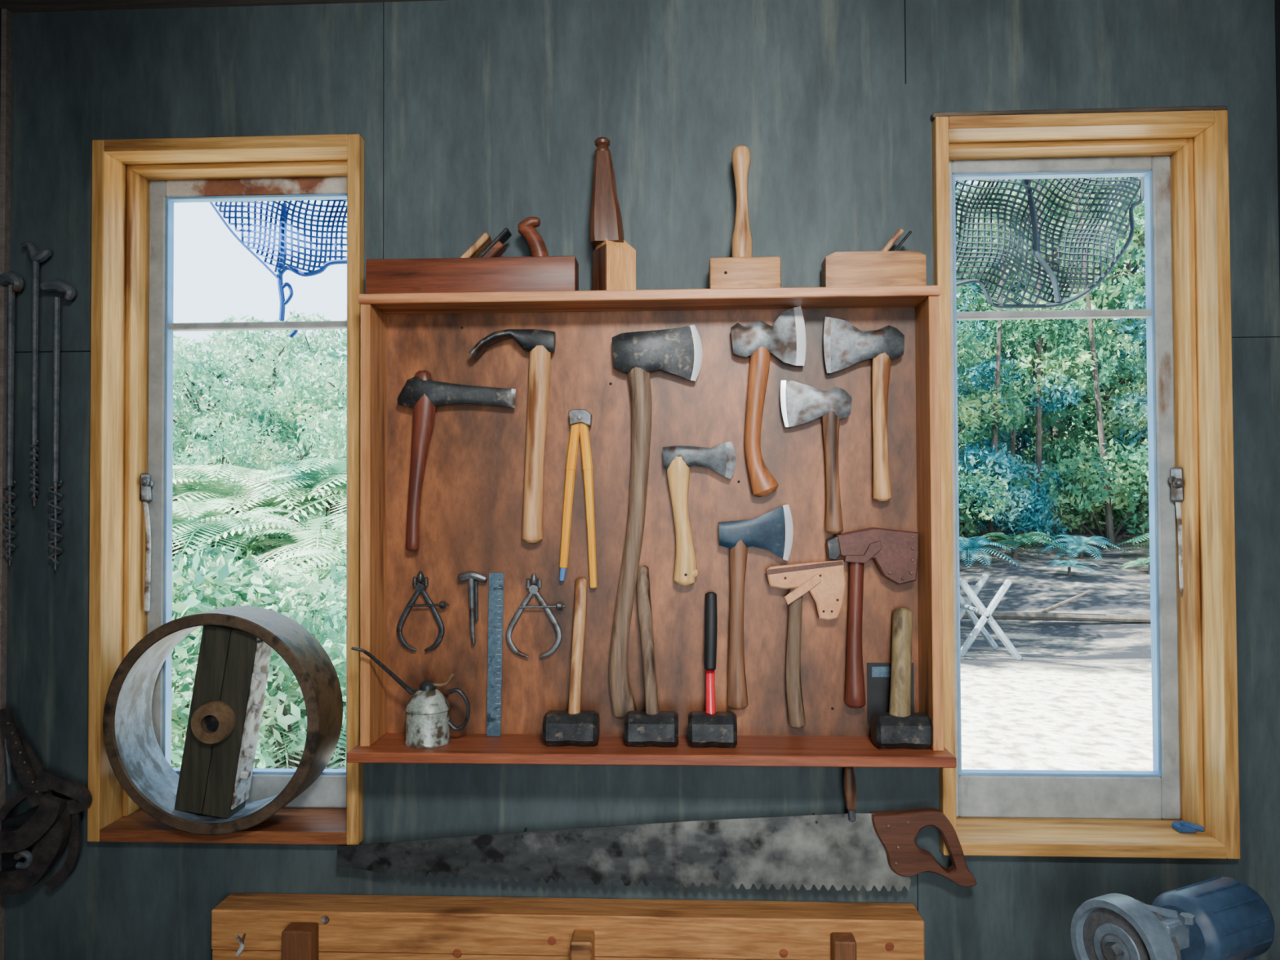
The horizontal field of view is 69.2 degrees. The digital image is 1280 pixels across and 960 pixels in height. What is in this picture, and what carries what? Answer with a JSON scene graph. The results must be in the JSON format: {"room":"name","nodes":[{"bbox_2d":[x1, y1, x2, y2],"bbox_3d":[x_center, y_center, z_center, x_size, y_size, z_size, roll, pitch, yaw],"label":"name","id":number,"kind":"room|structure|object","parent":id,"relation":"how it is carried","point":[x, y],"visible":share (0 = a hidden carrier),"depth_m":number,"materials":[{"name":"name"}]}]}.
{"room":"woodworking workshop","nodes":[
{"label":"woodworking workshop","id":0,"kind":"room"},
{"bbox_2d":[0,8,1,111],"bbox_3d":[-1.578,0.254,0.307,0.100,2.719,3.600,0,-1,3],"label":"wall","id":1,"kind":"structure","parent":0,"point":[0,8],"depth_m":2.11,"materials":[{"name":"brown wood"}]},
{"bbox_2d":[0,8,12,959],"bbox_3d":[-1.441,0.287,2.093,0.012,2.719,0.020,0,-1,3],"label":"trim","id":2,"kind":"structure","parent":1,"relation":"attached to","point":[6,15],"depth_m":2.10,"materials":[{"name":"grey wood"}]},
{"bbox_2d":[0,0,444,13],"bbox_3d":[-0.122,-1.163,0.308,3.023,0.100,3.880,0,-1,3],"label":"ceiling","id":3,"kind":"structure","parent":0,"point":[12,6],"depth_m":2.09,"materials":[{"name":"grey"}]},
{"bbox_2d":[4,0,1279,959],"bbox_3d":[-0.032,0.282,2.129,3.023,2.719,0.180,0,-1,3],"label":"wall","id":4,"kind":"structure","parent":0,"point":[495,111],"depth_m":2.05,"materials":[{"name":"grey wood"}]},
{"bbox_2d":[0,271,24,565],"bbox_3d":[-1.416,-0.139,2.084,0.057,0.664,0.031,0,-1,3],"label":"bit","id":5,"kind":"object","parent":4,"relation":"hanging from","point":[15,282],"visible":1,"depth_m":2.08,"materials":[{"name":"metal"}]},
{"bbox_2d":[21,241,52,506],"bbox_3d":[-1.358,-0.239,2.084,0.069,0.597,0.025,0,-1,3],"label":"bit","id":6,"kind":"object","parent":4,"relation":"attached to","point":[37,257],"visible":1,"depth_m":2.08,"materials":[{"name":"metal"}]},
{"bbox_2d":[0,706,92,895],"bbox_3d":[-1.314,0.703,2.029,0.210,0.406,0.060,0,-1,3],"label":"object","id":7,"kind":"object","parent":4,"relation":"hanging from","point":[32,842],"visible":1,"depth_m":2.03,"materials":[{"name":"black leather"}]},
{"bbox_2d":[40,280,76,569],"bbox_3d":[-1.305,-0.124,2.079,0.078,0.652,0.030,0,-1,3],"label":"bit","id":8,"kind":"object","parent":4,"relation":"attached to","point":[69,292],"visible":1,"depth_m":2.08,"materials":[{"name":"metal"}]},
{"bbox_2d":[87,133,364,844],"bbox_3d":[-0.919,0.019,2.155,0.610,1.566,0.202,0,-1,3],"label":"window","id":9,"kind":"structure","parent":4,"relation":"in","point":[137,183],"depth_m":2.13,"materials":[{"name":"yellow wood"}]},
{"bbox_2d":[102,605,342,835],"bbox_3d":[-0.931,0.532,2.089,0.481,0.481,0.148,0,-1,3],"label":"pulley","id":10,"kind":"object","parent":9,"relation":"on","point":[211,791],"visible":1,"depth_m":2.04,"materials":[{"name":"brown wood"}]},
{"bbox_2d":[211,893,924,959],"bbox_3d":[-0.163,1.088,1.949,1.502,0.350,0.160,0,-1,3],"label":"workbench","id":11,"kind":"object","parent":4,"relation":"attached to","point":[245,926],"visible":1,"depth_m":1.95,"materials":[{"name":"brown wood"}]},
{"bbox_2d":[14,0,1279,911],"bbox_3d":[-0.036,0.147,2.041,2.823,2.453,0.002,0,-1,3],"label":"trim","id":12,"kind":"structure","parent":4,"relation":"attached to","point":[904,0],"depth_m":2.08,"materials":[{"name":"grey wood"}]},
{"bbox_2d":[346,285,956,768],"bbox_3d":[0.015,0.090,1.955,1.226,0.969,0.170,0,-1,3],"label":"upper cabinet","id":13,"kind":"object","parent":4,"relation":"attached to","point":[471,512],"visible":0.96,"depth_m":2.02,"materials":[{"name":"brown wood"}]},
{"bbox_2d":[351,646,470,748],"bbox_3d":[-0.484,0.449,1.948,0.238,0.213,0.094,0,-1,-26],"label":"can","id":14,"kind":"object","parent":13,"relation":"in","point":[428,722],"visible":1,"depth_m":1.93,"materials":[{"name":"metal"}]},
{"bbox_2d":[396,571,448,651],"bbox_3d":[-0.476,0.288,2.031,0.118,0.175,0.018,0,-1,7],"label":"caliper","id":15,"kind":"object","parent":13,"relation":"attached to","point":[420,588],"visible":1,"depth_m":2.03,"materials":[{"name":"grey metal"}]},
{"bbox_2d":[397,370,515,551],"bbox_3d":[-0.400,-0.042,2.021,0.261,0.394,0.036,0,-1,3],"label":"mortising axe","id":16,"kind":"object","parent":13,"relation":"hanging from","point":[420,393],"visible":1,"depth_m":2.02,"materials":[{"name":"black metal"}]},
{"bbox_2d":[365,216,578,293],"bbox_3d":[-0.360,-0.479,2.003,0.450,0.174,0.066,0,-1,3],"label":"plane","id":17,"kind":"object","parent":13,"relation":"on","point":[481,268],"visible":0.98,"depth_m":1.97,"materials":[{"name":"brown wood"}]},
{"bbox_2d":[457,571,487,644],"bbox_3d":[-0.365,0.279,2.024,0.065,0.158,0.018,0,-1,3],"label":"gauge","id":18,"kind":"object","parent":13,"relation":"attached to","point":[470,576],"visible":1,"depth_m":2.02,"materials":[{"name":"metal"}]},
{"bbox_2d":[486,573,503,736],"bbox_3d":[-0.315,0.380,2.023,0.034,0.352,0.021,0,-1,3],"label":"ruler","id":19,"kind":"object","parent":13,"relation":"in","point":[495,614],"visible":1,"depth_m":2.02,"materials":[{"name":"silver metal"}]},
{"bbox_2d":[468,328,555,542],"bbox_3d":[-0.277,-0.096,2.017,0.186,0.464,0.054,0,-1,3],"label":"hand adze","id":20,"kind":"object","parent":13,"relation":"hanging from","point":[540,344],"visible":1,"depth_m":2.00,"materials":[{"name":"brown wood"}]},
{"bbox_2d":[506,573,565,657],"bbox_3d":[-0.227,0.296,2.019,0.132,0.185,0.018,0,-1,6],"label":"caliper","id":21,"kind":"object","parent":13,"relation":"attached to","point":[534,588],"visible":1,"depth_m":2.02,"materials":[{"name":"metal"}]},
{"bbox_2d":[542,577,599,746],"bbox_3d":[-0.143,0.383,1.969,0.114,0.343,0.110,0,-1,3],"label":"hammer","id":22,"kind":"object","parent":13,"relation":"in","point":[575,726],"visible":1,"depth_m":1.94,"materials":[{"name":"black metal"}]},
{"bbox_2d":[559,408,596,588],"bbox_3d":[-0.135,0.041,2.012,0.083,0.388,0.034,0,-1,3],"label":"divider","id":23,"kind":"object","parent":13,"relation":"attached to","point":[580,420],"visible":1,"depth_m":2.01,"materials":[{"name":"yellow paint"}]},
{"bbox_2d":[590,137,635,290],"bbox_3d":[-0.068,-0.565,1.992,0.090,0.342,0.086,0,-1,-26],"label":"mallet","id":24,"kind":"object","parent":13,"relation":"on","point":[614,260],"visible":0.99,"depth_m":1.96,"materials":[{"name":"brown wood"}]},
{"bbox_2d":[624,565,678,746],"bbox_3d":[0.025,0.369,1.961,0.111,0.369,0.110,0,-1,3],"label":"hammer","id":25,"kind":"object","parent":13,"relation":"in","point":[651,726],"visible":0.99,"depth_m":1.94,"materials":[{"name":"black metal"}]},
{"bbox_2d":[608,324,702,719],"bbox_3d":[0.034,0.089,1.999,0.205,0.848,0.042,0,-1,3],"label":"felling axe","id":26,"kind":"object","parent":13,"relation":"hanging from","point":[677,352],"visible":0.98,"depth_m":1.99,"materials":[{"name":"brown wood"}]},
{"bbox_2d":[662,441,735,585],"bbox_3d":[0.128,0.072,1.995,0.157,0.309,0.035,0,-1,3],"label":"hatchet","id":27,"kind":"object","parent":13,"relation":"hanging from","point":[721,458],"visible":1,"depth_m":1.99,"materials":[{"name":"brown wood"}]},
{"bbox_2d":[688,591,737,747],"bbox_3d":[0.151,0.396,1.955,0.100,0.312,0.111,0,-1,3],"label":"hammer","id":28,"kind":"object","parent":13,"relation":"in","point":[709,727],"visible":1,"depth_m":1.92,"materials":[{"name":"black metal"}]},
{"bbox_2d":[708,145,781,288],"bbox_3d":[0.222,-0.554,1.976,0.149,0.317,0.068,0,-1,3],"label":"mallet","id":29,"kind":"object","parent":13,"relation":"on","point":[741,270],"visible":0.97,"depth_m":1.95,"materials":[{"name":"brown wood"}]},
{"bbox_2d":[718,504,793,710],"bbox_3d":[0.249,0.271,1.986,0.159,0.437,0.031,0,-1,3],"label":"blue axe","id":30,"kind":"object","parent":13,"relation":"in","point":[771,531],"visible":1,"depth_m":1.98,"materials":[{"name":"blue paint"}]},
{"bbox_2d":[730,306,805,497],"bbox_3d":[0.277,-0.168,1.993,0.161,0.410,0.042,0,-1,3],"label":"broad hatchet","id":31,"kind":"object","parent":13,"relation":"hanging from","point":[785,340],"visible":1,"depth_m":1.99,"materials":[{"name":"wood"}]},
{"bbox_2d":[765,560,845,728],"bbox_3d":[0.353,0.350,1.976,0.169,0.358,0.032,0,-1,3],"label":"sheathed hatchet","id":32,"kind":"object","parent":13,"relation":"in","point":[825,582],"visible":1,"depth_m":1.97,"materials":[{"name":"beige leather"}]},
{"bbox_2d":[780,380,852,533],"bbox_3d":[0.378,-0.050,1.986,0.151,0.330,0.030,0,-1,3],"label":"broad hatchet","id":33,"kind":"object","parent":13,"relation":"attached to","point":[801,403],"visible":1,"depth_m":1.98,"materials":[{"name":"metal"}]},
{"bbox_2d":[823,316,904,501],"bbox_3d":[0.480,-0.153,1.984,0.170,0.397,0.034,0,-1,3],"label":"broad hatchet","id":34,"kind":"object","parent":13,"relation":"hanging from","point":[845,345],"visible":1,"depth_m":1.97,"materials":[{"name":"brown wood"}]},
{"bbox_2d":[825,527,918,708],"bbox_3d":[0.495,0.292,1.972,0.193,0.382,0.035,0,-1,3],"label":"sheathed hatchet","id":35,"kind":"object","parent":13,"relation":"attached to","point":[895,553],"visible":1,"depth_m":1.96,"materials":[{"name":"brown leather"}]},
{"bbox_2d":[821,228,926,287],"bbox_3d":[0.493,-0.462,1.964,0.207,0.130,0.068,0,-1,3],"label":"plane","id":36,"kind":"object","parent":13,"relation":"on","point":[884,268],"visible":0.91,"depth_m":1.93,"materials":[{"name":"brown wood"}]},
{"bbox_2d":[866,662,914,724],"bbox_3d":[0.539,0.460,1.995,0.100,0.132,0.003,0,-1,3],"label":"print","id":37,"kind":"object","parent":13,"relation":"in","point":[878,674],"visible":0.52,"depth_m":2.00,"materials":[{"name":"paper"}]},
{"bbox_2d":[871,607,933,749],"bbox_3d":[0.541,0.411,1.940,0.115,0.279,0.117,0,-1,3],"label":"hammer","id":38,"kind":"object","parent":13,"relation":"in","point":[898,728],"visible":1,"depth_m":1.91,"materials":[{"name":"black metal"}]},
{"bbox_2d":[337,767,977,891],"bbox_3d":[0.025,0.739,2.000,1.363,0.262,0.061,0,-1,3],"label":"saw","id":39,"kind":"object","parent":4,"relation":"attached to","point":[878,849],"visible":0.98,"depth_m":1.97,"materials":[{"name":"metal"}]},
{"bbox_2d":[930,105,1240,858],"bbox_3d":[0.951,0.001,2.070,0.621,1.594,0.202,0,-1,3],"label":"window","id":40,"kind":"structure","parent":4,"relation":"in","point":[1180,153],"depth_m":2.05,"materials":[{"name":"yellow wood"}]},
{"bbox_2d":[1171,820,1204,833],"bbox_3d":[1.199,0.756,2.028,0.053,0.026,0.041,0,-1,3],"label":"clamp","id":41,"kind":"object","parent":40,"relation":"on","point":[1182,827],"visible":1,"depth_m":2.02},
{"bbox_2d":[1274,0,1279,284],"bbox_3d":[1.342,0.238,0.175,0.100,2.719,3.600,0,-1,3],"label":"wall","id":42,"kind":"structure","parent":0,"point":[1277,2],"depth_m":1.99,"materials":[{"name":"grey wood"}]},
{"bbox_3d":[-0.110,1.656,0.254,3.023,0.100,3.880,0,-1,3],"label":"floor","id":43,"kind":"structure","parent":0,"visible":0},
{"bbox_3d":[1.072,1.316,1.608,0.543,0.620,0.340,0,-1,3],"label":"workbench","id":44,"kind":"object","parent":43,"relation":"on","visible":0},
{"bbox_2d":[1070,875,1274,959],"bbox_3d":[0.986,0.872,1.688,0.374,0.271,0.177,0,-1,-24],"label":"grinder","id":45,"kind":"object","parent":44,"relation":"on","point":[1220,917],"visible":1,"depth_m":1.66,"materials":[{"name":"metal"}]},
{"label":"outside","id":46,"kind":"structure","parent":0,"visible":0},
{"bbox_2d":[209,199,346,337],"bbox_3d":[-1.014,-0.722,2.703,0.585,0.618,0.165,0,-1,3],"label":"shade net","id":47,"kind":"object","parent":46,"point":[280,266],"visible":0.39,"depth_m":2.70,"materials":[{"name":"blue fabric"}]},
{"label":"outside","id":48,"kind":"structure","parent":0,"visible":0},
{"bbox_2d":[955,176,1144,308],"bbox_3d":[1.115,-0.738,2.607,0.656,0.512,0.167,0,-1,3],"label":"shade net","id":49,"kind":"object","parent":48,"point":[1035,246],"visible":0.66,"depth_m":2.59,"materials":[{"name":"fabric"}]},
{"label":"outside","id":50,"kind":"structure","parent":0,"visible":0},
{"bbox_2d":[171,424,1152,770],"bbox_3d":[1.871,-0.213,19.182,46.000,4.486,34.000,0,-1,3],"label":"ground","id":51,"kind":"structure","parent":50,"point":[1078,696],"depth_m":8.65,"materials":[{"name":"beige sand"}]},
{"bbox_2d":[171,177,1150,768],"bbox_3d":[5.907,-3.989,18.274,30.517,12.921,15.920,0,-1,-30],"label":"forest","id":52,"kind":"object","parent":51,"relation":"on","point":[267,481],"visible":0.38,"depth_m":14.41,"materials":[{"name":"green plant"}]},
{"bbox_2d":[960,573,1022,659],"bbox_3d":[3.503,1.406,9.616,0.637,0.820,0.818,0,-1,3],"label":"sawbuck","id":53,"kind":"object","parent":51,"relation":"on","point":[966,607],"visible":0.7,"depth_m":9.25,"materials":[{"name":"white wood"}]},
{"bbox_2d":[961,590,1151,622],"bbox_3d":[4.837,1.474,10.847,2.741,0.395,0.241,0,-1,8],"label":"fallen log","id":54,"kind":"object","parent":51,"relation":"on","point":[1043,615],"visible":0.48,"depth_m":10.85,"materials":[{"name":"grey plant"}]}
]}

